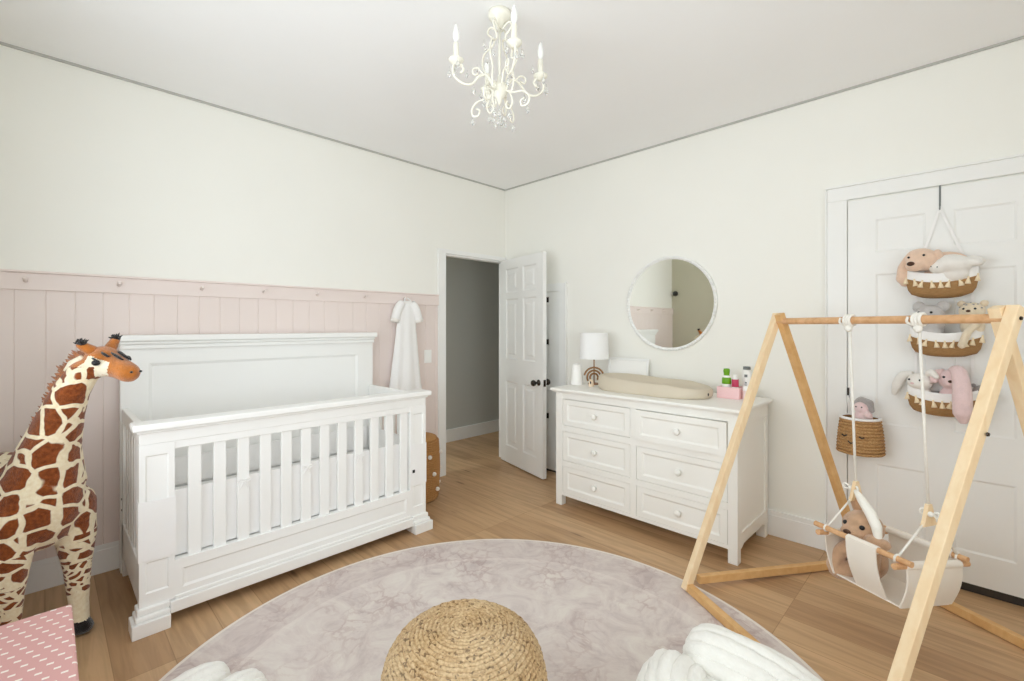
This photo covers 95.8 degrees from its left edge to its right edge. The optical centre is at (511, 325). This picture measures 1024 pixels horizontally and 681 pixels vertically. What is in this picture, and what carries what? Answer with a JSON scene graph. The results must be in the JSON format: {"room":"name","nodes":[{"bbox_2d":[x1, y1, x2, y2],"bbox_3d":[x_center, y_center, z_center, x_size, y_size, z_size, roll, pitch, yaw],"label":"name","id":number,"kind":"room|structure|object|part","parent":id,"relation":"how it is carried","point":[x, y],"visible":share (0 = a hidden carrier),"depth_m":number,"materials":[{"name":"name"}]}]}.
{"room":"bedroom","nodes":[
{"label":"bedroom","id":0,"kind":"room"},
{"bbox_2d":[0,45,504,294],"bbox_3d":[-1.456,-0.022,3.482,0.070,2.796,4.100,0,0,45],"label":"wall","id":1,"kind":"structure","parent":0,"point":[100,174],"depth_m":2.92,"materials":[{"name":"beige paint"}]},
{"bbox_2d":[25,540,118,594],"bbox_3d":[-1.718,1.296,3.155,0.018,0.160,2.965,0,0,45],"label":"baseboard","id":2,"kind":"structure","parent":1,"relation":"attached to","point":[47,573],"depth_m":2.45,"materials":[{"name":"white paint"}]},
{"bbox_2d":[0,289,437,561],"bbox_3d":[-1.720,0.518,3.156,0.014,1.416,2.965,0,0,45],"label":"wall paneling","id":3,"kind":"structure","parent":1,"relation":"attached to","point":[39,329],"depth_m":2.61,"materials":[{"name":"pink paint"}]},
{"bbox_2d":[0,269,438,305],"bbox_3d":[-1.712,-0.234,3.148,0.036,0.099,2.965,0,0,45],"label":"trim","id":4,"kind":"structure","parent":1,"relation":"attached to","point":[9,278],"depth_m":2.84,"materials":[{"name":"pink paint"}]},
{"bbox_2d":[0,41,504,190],"bbox_3d":[-1.416,-1.415,3.464,0.012,0.011,3.830,0,0,45],"label":"trim","id":5,"kind":"structure","parent":1,"relation":"attached to","point":[1,43],"depth_m":2.94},
{"bbox_2d":[424,350,431,362],"bbox_3d":[-0.747,0.270,4.118,0.011,0.116,0.076,0,0,45],"label":"light switch","id":6,"kind":"object","parent":1,"relation":"attached to","point":[427,353],"visible":1,"depth_m":4.11,"materials":[{"name":"plastic"}]},
{"bbox_2d":[437,248,505,476],"bbox_3d":[-0.395,0.333,4.540,0.090,2.086,0.865,0,0,45],"label":"trim","id":7,"kind":"structure","parent":1,"relation":"attached to","point":[442,253],"depth_m":4.24,"materials":[{"name":"white paint"}]},
{"bbox_3d":[-0.906,-0.237,3.923,0.045,0.029,0.021,0,0,45],"label":"peg","id":8,"kind":"object","parent":1,"relation":"attached to","visible":0},
{"bbox_2d":[389,297,422,390],"bbox_3d":[-0.896,0.176,3.896,0.125,0.835,0.330,0,0,45],"label":"gown","id":9,"kind":"object","parent":8,"relation":"hanging from","point":[405,371],"visible":0.95,"depth_m":3.86,"materials":[{"name":"white fabric"}]},
{"bbox_2d":[446,257,498,429],"bbox_3d":[-1.410,-0.022,4.915,0.120,2.796,5.400,0,0,45],"label":"wall","id":10,"kind":"structure","parent":0,"point":[472,286],"depth_m":5.76,"materials":[{"name":"grey paint"}]},
{"bbox_2d":[446,419,498,442],"bbox_3d":[-1.361,1.301,4.866,0.018,0.150,5.160,0,0,45],"label":"baseboard","id":11,"kind":"structure","parent":10,"relation":"attached to","point":[459,433],"depth_m":5.72,"materials":[{"name":"white paint"}]},
{"bbox_2d":[0,0,1023,188],"bbox_3d":[0.307,-1.470,2.933,6.710,0.100,5.800,0,0,45],"label":"ceiling","id":12,"kind":"structure","parent":0,"point":[624,76],"depth_m":2.42,"materials":[{"name":"paint"}]},
{"bbox_2d":[447,4,547,130],"bbox_3d":[-0.056,-1.160,2.096,0.353,0.519,0.353,0,0,26],"label":"chandelier","id":13,"kind":"object","parent":12,"relation":"hanging from","point":[499,15],"visible":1,"depth_m":2.07,"materials":[{"name":"white metal"}]},
{"bbox_3d":[-0.245,-1.287,2.031,0.030,0.086,0.030,0,0,45],"label":"bulb","id":14,"kind":"part","parent":13,"relation":"part of","materials":[{"name":"white glass"}]},
{"bbox_3d":[-0.173,-1.111,2.056,0.196,0.095,0.011,0,0,-19],"label":"arm","id":15,"kind":"part","parent":13,"relation":"part of","materials":[{"name":"white metal"}]},
{"bbox_3d":[-0.121,-1.287,2.285,0.030,0.086,0.030,0,0,45],"label":"bulb","id":16,"kind":"part","parent":13,"relation":"part of","materials":[{"name":"white glass"}]},
{"bbox_3d":[-0.096,-1.111,2.213,0.011,0.095,0.196,0,0,-19],"label":"arm","id":17,"kind":"part","parent":13,"relation":"part of","materials":[{"name":"white metal"}]},
{"bbox_3d":[-0.016,-1.111,1.980,0.011,0.095,0.196,0,0,-19],"label":"arm","id":18,"kind":"part","parent":13,"relation":"part of","materials":[{"name":"white metal"}]},
{"bbox_3d":[0.009,-1.287,1.907,0.030,0.086,0.030,0,0,45],"label":"bulb","id":19,"kind":"part","parent":13,"relation":"part of","materials":[{"name":"white glass"}]},
{"bbox_3d":[0.060,-1.111,2.136,0.196,0.095,0.011,0,0,-19],"label":"arm","id":20,"kind":"part","parent":13,"relation":"part of","materials":[{"name":"white metal"}]},
{"bbox_3d":[0.133,-1.287,2.161,0.030,0.086,0.030,0,0,45],"label":"bulb","id":21,"kind":"part","parent":13,"relation":"part of","materials":[{"name":"white glass"}]},
{"bbox_2d":[22,431,1023,680],"bbox_3d":[0.307,1.426,2.933,6.710,0.100,5.800,0,0,45],"label":"floor","id":22,"kind":"structure","parent":0,"point":[842,630],"depth_m":2.33,"materials":[{"name":"brown wood"}]},
{"bbox_2d":[0,605,78,680],"bbox_3d":[-1.466,1.163,1.188,0.675,0.404,0.506,0,0,45],"label":"storage ottoman","id":23,"kind":"object","parent":22,"relation":"on","point":[39,647],"visible":1,"depth_m":1.38,"materials":[{"name":"pink fabric"}]},
{"bbox_2d":[0,333,141,634],"bbox_3d":[-2.121,0.702,2.002,1.015,1.345,0.385,0,0,17],"label":"giraffe","id":24,"kind":"object","parent":22,"relation":"on","point":[46,501],"visible":0.97,"depth_m":1.92,"materials":[{"name":"brown fabric"}]},
{"bbox_2d":[118,332,432,641],"bbox_3d":[-1.390,0.714,2.866,0.832,1.325,1.587,0,0,45],"label":"crib","id":25,"kind":"object","parent":22,"relation":"on","point":[192,395],"visible":0.91,"depth_m":2.66,"materials":[{"name":"white paint"}]},
{"bbox_3d":[-1.921,0.918,2.345,0.670,0.915,0.030,0,0,45],"label":"frame","id":26,"kind":"part","parent":25,"relation":"part of","materials":[{"name":"white paint"}]},
{"bbox_3d":[-1.633,0.901,2.124,0.050,0.730,0.130,0,0,45],"label":"post","id":27,"kind":"part","parent":25,"relation":"part of","materials":[{"name":"white paint"}]},
{"bbox_3d":[-1.655,0.753,3.129,0.055,1.245,1.527,0,0,45],"label":"headboard","id":28,"kind":"part","parent":25,"relation":"part of","materials":[{"name":"white paint"}]},
{"bbox_2d":[175,449,368,489],"bbox_3d":[-1.404,1.010,2.882,0.620,0.129,1.416,0,0,45],"label":"mattress","id":29,"kind":"object","parent":25,"relation":"in","point":[234,476],"visible":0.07,"depth_m":2.99,"materials":[{"name":"white fabric"}]},
{"bbox_3d":[-1.140,0.504,2.618,0.116,0.133,1.579,0,0,45],"label":"rail","id":30,"kind":"part","parent":25,"relation":"part of","materials":[{"name":"white paint"}]},
{"bbox_2d":[136,425,425,563],"bbox_3d":[-1.378,0.931,2.854,0.725,0.310,1.534,0,0,45],"label":"liner","id":31,"kind":"object","parent":25,"relation":"attached to","point":[161,524],"visible":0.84,"depth_m":2.52,"materials":[{"name":"white fabric"}]},
{"bbox_3d":[-1.135,1.208,2.616,0.066,0.235,1.310,0,0,45],"label":"rail","id":32,"kind":"part","parent":25,"relation":"part of","materials":[{"name":"white paint"}]},
{"bbox_3d":[-0.874,0.918,3.402,0.670,0.915,0.030,0,0,45],"label":"frame","id":33,"kind":"part","parent":25,"relation":"part of","materials":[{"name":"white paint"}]},
{"bbox_3d":[-0.647,0.901,3.119,0.050,0.730,0.122,0,0,45],"label":"post","id":34,"kind":"part","parent":25,"relation":"part of","materials":[{"name":"white paint"}]},
{"bbox_2d":[426,432,442,502],"bbox_3d":[-0.806,1.126,3.717,0.487,0.492,0.482,0,0,45],"label":"wicker hamper","id":35,"kind":"object","parent":22,"relation":"on","point":[433,466],"visible":0.3,"depth_m":3.61,"materials":[{"name":"brown wicker"}]},
{"bbox_3d":[-0.807,0.896,3.719,0.404,0.033,0.404,0,0,45],"label":"lid","id":36,"kind":"part","parent":35,"relation":"part of","materials":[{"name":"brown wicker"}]},
{"bbox_2d":[159,539,823,680],"bbox_3d":[-0.079,1.370,1.683,2.580,0.010,2.580,0,0,45],"label":"round rug","id":37,"kind":"object","parent":22,"relation":"on","point":[593,615],"visible":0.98,"depth_m":2.21,"materials":[{"name":"pink carpet"}]},
{"bbox_2d":[171,661,266,680],"bbox_3d":[-1.069,1.281,1.538,0.348,0.136,0.395,0,0,14],"label":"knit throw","id":38,"kind":"object","parent":37,"relation":"on","point":[215,670],"visible":1,"depth_m":1.64,"materials":[{"name":"white fabric"}]},
{"bbox_2d":[380,598,547,680],"bbox_3d":[-0.149,1.147,1.449,0.529,0.432,0.528,0,0,8],"label":"pouf","id":39,"kind":"object","parent":37,"relation":"on","point":[474,639],"visible":1,"depth_m":1.38,"materials":[{"name":"beige wicker"}]},
{"bbox_2d":[636,623,820,680],"bbox_3d":[0.734,1.214,1.403,0.737,0.231,0.652,0,0,45],"label":"cushion","id":40,"kind":"object","parent":37,"relation":"on","point":[711,652],"visible":1,"depth_m":1.56,"materials":[{"name":"white fabric"}]},
{"bbox_2d":[550,381,772,565],"bbox_3d":[0.999,0.925,3.302,1.398,0.901,0.612,0,0,45],"label":"dresser","id":41,"kind":"object","parent":22,"relation":"on","point":[657,461],"visible":0.92,"depth_m":2.99,"materials":[{"name":"white paint"}]},
{"bbox_3d":[0.380,1.333,3.589,0.055,0.085,0.055,0,0,45],"label":"leg","id":42,"kind":"part","parent":41,"relation":"part of","materials":[{"name":"white paint"}]},
{"bbox_2d":[570,363,582,384],"bbox_3d":[0.527,0.391,3.777,0.106,0.168,0.106,0,0,45],"label":"machine","id":43,"kind":"object","parent":41,"relation":"on","point":[576,372],"visible":1,"depth_m":3.74,"materials":[{"name":"plastic"}]},
{"bbox_2d":[588,379,593,386],"bbox_3d":[0.622,0.446,3.633,0.044,0.058,0.046,0,0,45],"label":"holder","id":44,"kind":"object","parent":41,"relation":"on","point":[591,382],"visible":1,"depth_m":3.62,"materials":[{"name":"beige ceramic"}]},
{"bbox_2d":[579,333,608,384],"bbox_3d":[0.671,0.266,3.783,0.236,0.418,0.236,0,0,45],"label":"table lamp","id":45,"kind":"object","parent":41,"relation":"on","point":[593,346],"visible":0.89,"depth_m":3.69,"materials":[{"name":"white fabric"}]},
{"bbox_3d":[0.671,0.315,3.783,0.010,0.320,0.011,0,0,45],"label":"stem","id":46,"kind":"part","parent":45,"relation":"part of","materials":[{"name":"gold wicker"}]},
{"bbox_3d":[0.671,0.162,3.783,0.236,0.210,0.236,0,0,45],"label":"lamp shade","id":47,"kind":"part","parent":45,"relation":"part of","materials":[{"name":"white fabric"}]},
{"bbox_3d":[0.600,0.658,3.345,0.575,0.196,0.012,0,0,45],"label":"drawer","id":48,"kind":"part","parent":41,"relation":"part of","materials":[{"name":"white paint"}]},
{"bbox_3d":[0.600,0.916,3.345,0.575,0.220,0.012,0,0,45],"label":"drawer","id":49,"kind":"part","parent":41,"relation":"part of","materials":[{"name":"white paint"}]},
{"bbox_3d":[0.600,1.173,3.345,0.575,0.199,0.012,0,0,45],"label":"drawer","id":50,"kind":"part","parent":41,"relation":"part of","materials":[{"name":"white paint"}]},
{"bbox_2d":[607,357,649,375],"bbox_3d":[0.940,0.369,3.763,0.370,0.214,0.049,0,0,45],"label":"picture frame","id":51,"kind":"object","parent":41,"relation":"on","point":[615,365],"visible":0.46,"depth_m":3.76,"materials":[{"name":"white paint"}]},
{"bbox_3d":[0.941,0.369,3.764,0.330,0.174,0.034,0,0,45],"label":"panel","id":52,"kind":"part","parent":51,"relation":"part of","materials":[{"name":"plastic"}]},
{"bbox_2d":[598,373,712,399],"bbox_3d":[1.003,0.420,3.313,0.832,0.108,0.394,0,0,45],"label":"changing pad","id":53,"kind":"object","parent":41,"relation":"on","point":[627,383],"visible":1,"depth_m":3.22,"materials":[{"name":"beige plastic"}]},
{"bbox_3d":[1.022,0.658,2.874,0.042,0.042,0.036,0,0,45],"label":"knob","id":54,"kind":"part","parent":41,"relation":"part of","materials":[{"name":"white paint"}]},
{"bbox_3d":[1.037,0.916,2.890,0.042,0.042,0.036,0,0,45],"label":"knob","id":55,"kind":"part","parent":41,"relation":"part of","materials":[{"name":"white paint"}]},
{"bbox_3d":[1.037,1.173,2.890,0.042,0.042,0.036,0,0,45],"label":"knob","id":56,"kind":"part","parent":41,"relation":"part of","materials":[{"name":"white paint"}]},
{"bbox_3d":[1.040,0.658,2.893,0.587,0.196,0.034,0,0,45],"label":"drawer","id":57,"kind":"part","parent":41,"relation":"part of","materials":[{"name":"white paint"}]},
{"bbox_3d":[1.048,0.916,2.901,0.587,0.220,0.012,0,0,45],"label":"drawer","id":58,"kind":"part","parent":41,"relation":"part of","materials":[{"name":"white paint"}]},
{"bbox_3d":[1.048,1.173,2.901,0.587,0.199,0.012,0,0,45],"label":"drawer","id":59,"kind":"part","parent":41,"relation":"part of","materials":[{"name":"white paint"}]},
{"bbox_2d":[717,385,742,399],"bbox_3d":[1.452,0.438,3.065,0.140,0.075,0.120,0,0,45],"label":"bin","id":60,"kind":"object","parent":41,"relation":"on","point":[722,392],"visible":0.72,"depth_m":3.02,"materials":[{"name":"pink plastic"}]},
{"bbox_2d":[722,368,731,386],"bbox_3d":[1.427,0.375,3.076,0.059,0.187,0.059,0,0,45],"label":"spray bottle","id":61,"kind":"object","parent":60,"relation":"in","point":[726,379],"visible":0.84,"depth_m":3.06,"materials":[{"name":"plastic"}]},
{"bbox_2d":[732,374,738,387],"bbox_3d":[1.462,0.393,3.028,0.042,0.152,0.042,0,0,45],"label":"lotion bottle","id":62,"kind":"object","parent":60,"relation":"in","point":[735,381],"visible":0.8,"depth_m":3.01,"materials":[{"name":"plastic"}]},
{"bbox_3d":[1.292,1.333,2.686,0.055,0.085,0.055,0,0,45],"label":"leg","id":63,"kind":"part","parent":41,"relation":"part of","materials":[{"name":"white paint"}]},
{"bbox_2d":[742,385,747,399],"bbox_3d":[1.526,0.431,2.979,0.074,0.088,0.074,0,0,45],"label":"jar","id":64,"kind":"object","parent":41,"relation":"on","point":[744,388],"visible":0.28,"depth_m":2.97,"materials":[{"name":"plastic"}]},
{"bbox_3d":[1.526,0.401,2.979,0.074,0.028,0.074,0,0,45],"label":"lid","id":65,"kind":"part","parent":64,"relation":"part of","materials":[{"name":"plastic"}]},
{"bbox_2d":[742,366,751,385],"bbox_3d":[1.561,0.372,3.076,0.056,0.206,0.058,0,0,45],"label":"bottle","id":66,"kind":"object","parent":41,"relation":"on","point":[746,373],"visible":0.66,"depth_m":3.06,"materials":[{"name":"plastic"}]},
{"bbox_3d":[1.494,0.900,2.859,0.011,0.791,0.525,0,0,45],"label":"frame","id":67,"kind":"part","parent":41,"relation":"part of","materials":[{"name":"white paint"}]},
{"bbox_3d":[1.643,1.333,3.042,0.055,0.085,0.055,0,0,45],"label":"leg","id":68,"kind":"part","parent":41,"relation":"part of","materials":[{"name":"white paint"}]},
{"bbox_2d":[681,305,1023,680],"bbox_3d":[1.570,0.651,2.066,1.191,1.447,1.067,0,0,-14],"label":"stand","id":69,"kind":"object","parent":22,"relation":"on","point":[1005,358],"visible":0.76,"depth_m":1.66,"materials":[{"name":"brown wood"}]},
{"bbox_3d":[1.185,0.646,2.475,0.643,1.437,0.039,0,0,-18],"label":"leg","id":70,"kind":"part","parent":69,"relation":"part of","materials":[{"name":"brown wood"}]},
{"bbox_3d":[1.739,0.650,2.593,0.610,1.445,0.037,0,0,-14],"label":"leg","id":71,"kind":"part","parent":69,"relation":"part of","materials":[{"name":"brown wood"}]},
{"bbox_2d":[813,312,970,608],"bbox_3d":[1.608,0.541,1.982,0.433,1.194,0.408,0,0,-18],"label":"swing","id":72,"kind":"object","parent":69,"relation":"hanging from","point":[907,554],"visible":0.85,"depth_m":1.89,"materials":[{"name":"white fabric"}]},
{"bbox_3d":[1.458,0.849,2.073,0.167,0.130,0.008,0,0,-18],"label":"cord","id":73,"kind":"part","parent":72,"relation":"part of","materials":[{"name":"white fabric"}]},
{"bbox_2d":[826,489,890,579],"bbox_3d":[1.540,0.934,2.049,0.234,0.399,0.217,0,0,45],"label":"plush bunny","id":74,"kind":"object","parent":72,"relation":"in","point":[863,522],"visible":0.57,"depth_m":2.01,"materials":[{"name":"beige fabric"}]},
{"bbox_3d":[1.546,0.849,1.803,0.167,0.130,0.008,0,0,-18],"label":"cord","id":75,"kind":"part","parent":72,"relation":"part of","materials":[{"name":"white fabric"}]},
{"bbox_3d":[1.762,0.872,1.873,0.168,0.176,0.008,0,0,-18],"label":"cord","id":76,"kind":"part","parent":72,"relation":"part of","materials":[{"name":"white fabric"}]},
{"bbox_3d":[1.424,0.646,1.511,0.373,1.437,0.558,0,0,45],"label":"leg","id":77,"kind":"part","parent":69,"relation":"part of","materials":[{"name":"brown wood"}]},
{"bbox_3d":[1.966,0.650,1.679,0.610,1.445,0.037,0,0,-14],"label":"leg","id":78,"kind":"part","parent":69,"relation":"part of","materials":[{"name":"brown wood"}]},
{"bbox_2d":[505,39,1023,522],"bbox_3d":[1.731,-0.022,3.127,4.960,2.796,0.120,0,0,45],"label":"wall","id":79,"kind":"structure","parent":0,"point":[744,201],"depth_m":3.08,"materials":[{"name":"beige paint"}]},
{"bbox_2d":[501,251,549,478],"bbox_3d":[0.128,0.350,4.456,0.193,2.028,0.749,0,0,-25],"label":"door","id":80,"kind":"structure","parent":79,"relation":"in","point":[524,381],"depth_m":4.38,"materials":[{"name":"white paint"}]},
{"bbox_3d":[0.208,0.511,4.146,0.077,0.058,0.058,0,0,-31],"label":"knob","id":81,"kind":"part","parent":80,"relation":"part of","materials":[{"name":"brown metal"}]},
{"bbox_2d":[546,292,557,472],"bbox_3d":[0.185,0.528,4.553,0.695,1.694,0.028,0,0,45],"label":"door","id":82,"kind":"structure","parent":79,"relation":"in","point":[551,297],"depth_m":4.37,"materials":[{"name":"white paint"}]},
{"bbox_2d":[546,282,566,385],"bbox_3d":[0.219,0.488,4.519,0.792,1.775,0.030,0,0,45],"label":"trim","id":83,"kind":"structure","parent":79,"relation":"attached to","point":[561,288],"depth_m":4.26,"materials":[{"name":"white paint"}]},
{"bbox_2d":[627,256,717,350],"bbox_3d":[1.202,-0.172,3.545,0.726,0.727,0.028,0,0,45],"label":"round mirror","id":84,"kind":"object","parent":79,"relation":"attached to","point":[672,302],"visible":1,"depth_m":3.53,"materials":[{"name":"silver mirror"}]},
{"bbox_2d":[505,36,1023,190],"bbox_3d":[1.636,-1.415,3.128,4.798,0.011,0.012,0,0,45],"label":"trim","id":85,"kind":"structure","parent":79,"relation":"attached to","point":[1021,37],"depth_m":2.90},
{"bbox_2d":[768,509,824,549],"bbox_3d":[1.234,1.294,3.520,1.940,0.165,0.020,0,0,45],"label":"baseboard","id":86,"kind":"structure","parent":79,"relation":"attached to","point":[794,528],"depth_m":2.95,"materials":[{"name":"white paint"}]},
{"bbox_2d":[825,154,1023,550],"bbox_3d":[2.333,0.268,2.425,1.158,2.216,0.030,0,0,45],"label":"trim","id":87,"kind":"structure","parent":79,"relation":"attached to","point":[836,198],"depth_m":2.77,"materials":[{"name":"white paint"}]},
{"bbox_2d":[847,175,1023,606],"bbox_3d":[2.332,0.318,2.425,0.939,2.114,0.029,0,0,45],"label":"door","id":88,"kind":"structure","parent":79,"relation":"in","point":[986,218],"depth_m":2.46,"materials":[{"name":"white paint"}]},
{"bbox_2d":[836,395,885,457],"bbox_3d":[1.975,0.565,2.623,0.227,0.314,0.232,0,0,45],"label":"seagrass basket","id":89,"kind":"object","parent":88,"relation":"hanging from","point":[870,442],"visible":0.88,"depth_m":2.54,"materials":[{"name":"brown wicker"}]},
{"bbox_2d":[854,397,874,418],"bbox_3d":[1.972,0.479,2.588,0.086,0.161,0.123,0,0,21],"label":"plush hedgehog","id":90,"kind":"object","parent":89,"relation":"in","point":[862,406],"visible":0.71,"depth_m":2.58,"materials":[{"name":"pink fabric"}]},
{"bbox_2d":[903,185,984,416],"bbox_3d":[2.244,-0.140,2.411,0.312,1.221,0.139,0,0,45],"label":"organizer","id":91,"kind":"object","parent":88,"relation":"hanging from","point":[921,284],"visible":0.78,"depth_m":2.39,"materials":[{"name":"white fabric"}]},
{"bbox_2d":[891,369,939,394],"bbox_3d":[2.159,0.331,2.480,0.200,0.214,0.126,0,0,45],"label":"rabbit","id":92,"kind":"object","parent":91,"relation":"in","point":[913,379],"visible":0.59,"depth_m":2.46},
{"bbox_2d":[909,301,949,332],"bbox_3d":[2.191,-0.016,2.438,0.174,0.231,0.132,0,0,45],"label":"plush bear","id":93,"kind":"object","parent":91,"relation":"in","point":[942,306],"visible":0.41,"depth_m":2.40},
{"bbox_2d":[896,248,967,286],"bbox_3d":[2.205,-0.313,2.425,0.286,0.197,0.143,0,0,33],"label":"puppy","id":94,"kind":"object","parent":91,"relation":"in","point":[921,259],"visible":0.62,"depth_m":2.42},
{"bbox_2d":[904,379,978,416],"bbox_3d":[2.242,0.371,2.412,0.296,0.200,0.137,0,0,45],"label":"basket","id":95,"kind":"object","parent":91,"relation":"on","point":[936,403],"depth_m":2.40,"materials":[{"name":"wicker"}]},
{"bbox_2d":[903,266,980,297],"bbox_3d":[2.238,-0.247,2.416,0.296,0.200,0.137,0,0,45],"label":"basket","id":96,"kind":"object","parent":91,"relation":"on","point":[921,284],"depth_m":2.38,"materials":[{"name":"brown wicker"}]},
{"bbox_2d":[907,324,984,356],"bbox_3d":[2.249,0.061,2.405,0.296,0.200,0.137,0,0,45],"label":"basket","id":97,"kind":"object","parent":91,"relation":"on","point":[945,344],"depth_m":2.37,"materials":[{"name":"wicker"}]},
{"bbox_2d":[929,365,972,423],"bbox_3d":[2.247,0.338,2.333,0.145,0.282,0.199,0,0,0],"label":"rabbit","id":98,"kind":"object","parent":91,"relation":"in","point":[955,381],"visible":0.88,"depth_m":2.27},
{"bbox_2d":[929,254,985,280],"bbox_3d":[2.251,-0.297,2.340,0.210,0.137,0.104,0,0,45],"label":"lamb","id":99,"kind":"object","parent":91,"relation":"in","point":[956,267],"visible":0.98,"depth_m":2.31,"materials":[{"name":"fabric"}]},
{"bbox_2d":[954,300,988,347],"bbox_3d":[2.301,-0.009,2.321,0.132,0.242,0.119,0,0,23],"label":"plush bear","id":100,"kind":"object","parent":91,"relation":"in","point":[967,329],"visible":0.79,"depth_m":2.29},
{"bbox_3d":[2.268,0.044,2.294,0.093,0.136,0.034,0,0,12],"label":"arm","id":101,"kind":"part","parent":100,"relation":"part of"},
{"bbox_2d":[971,383,980,391],"bbox_3d":[2.353,0.359,2.309,0.102,0.136,0.080,0,0,45],"label":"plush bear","id":102,"kind":"object","parent":91,"relation":"in","point":[975,388],"visible":0.17,"depth_m":2.32}
]}

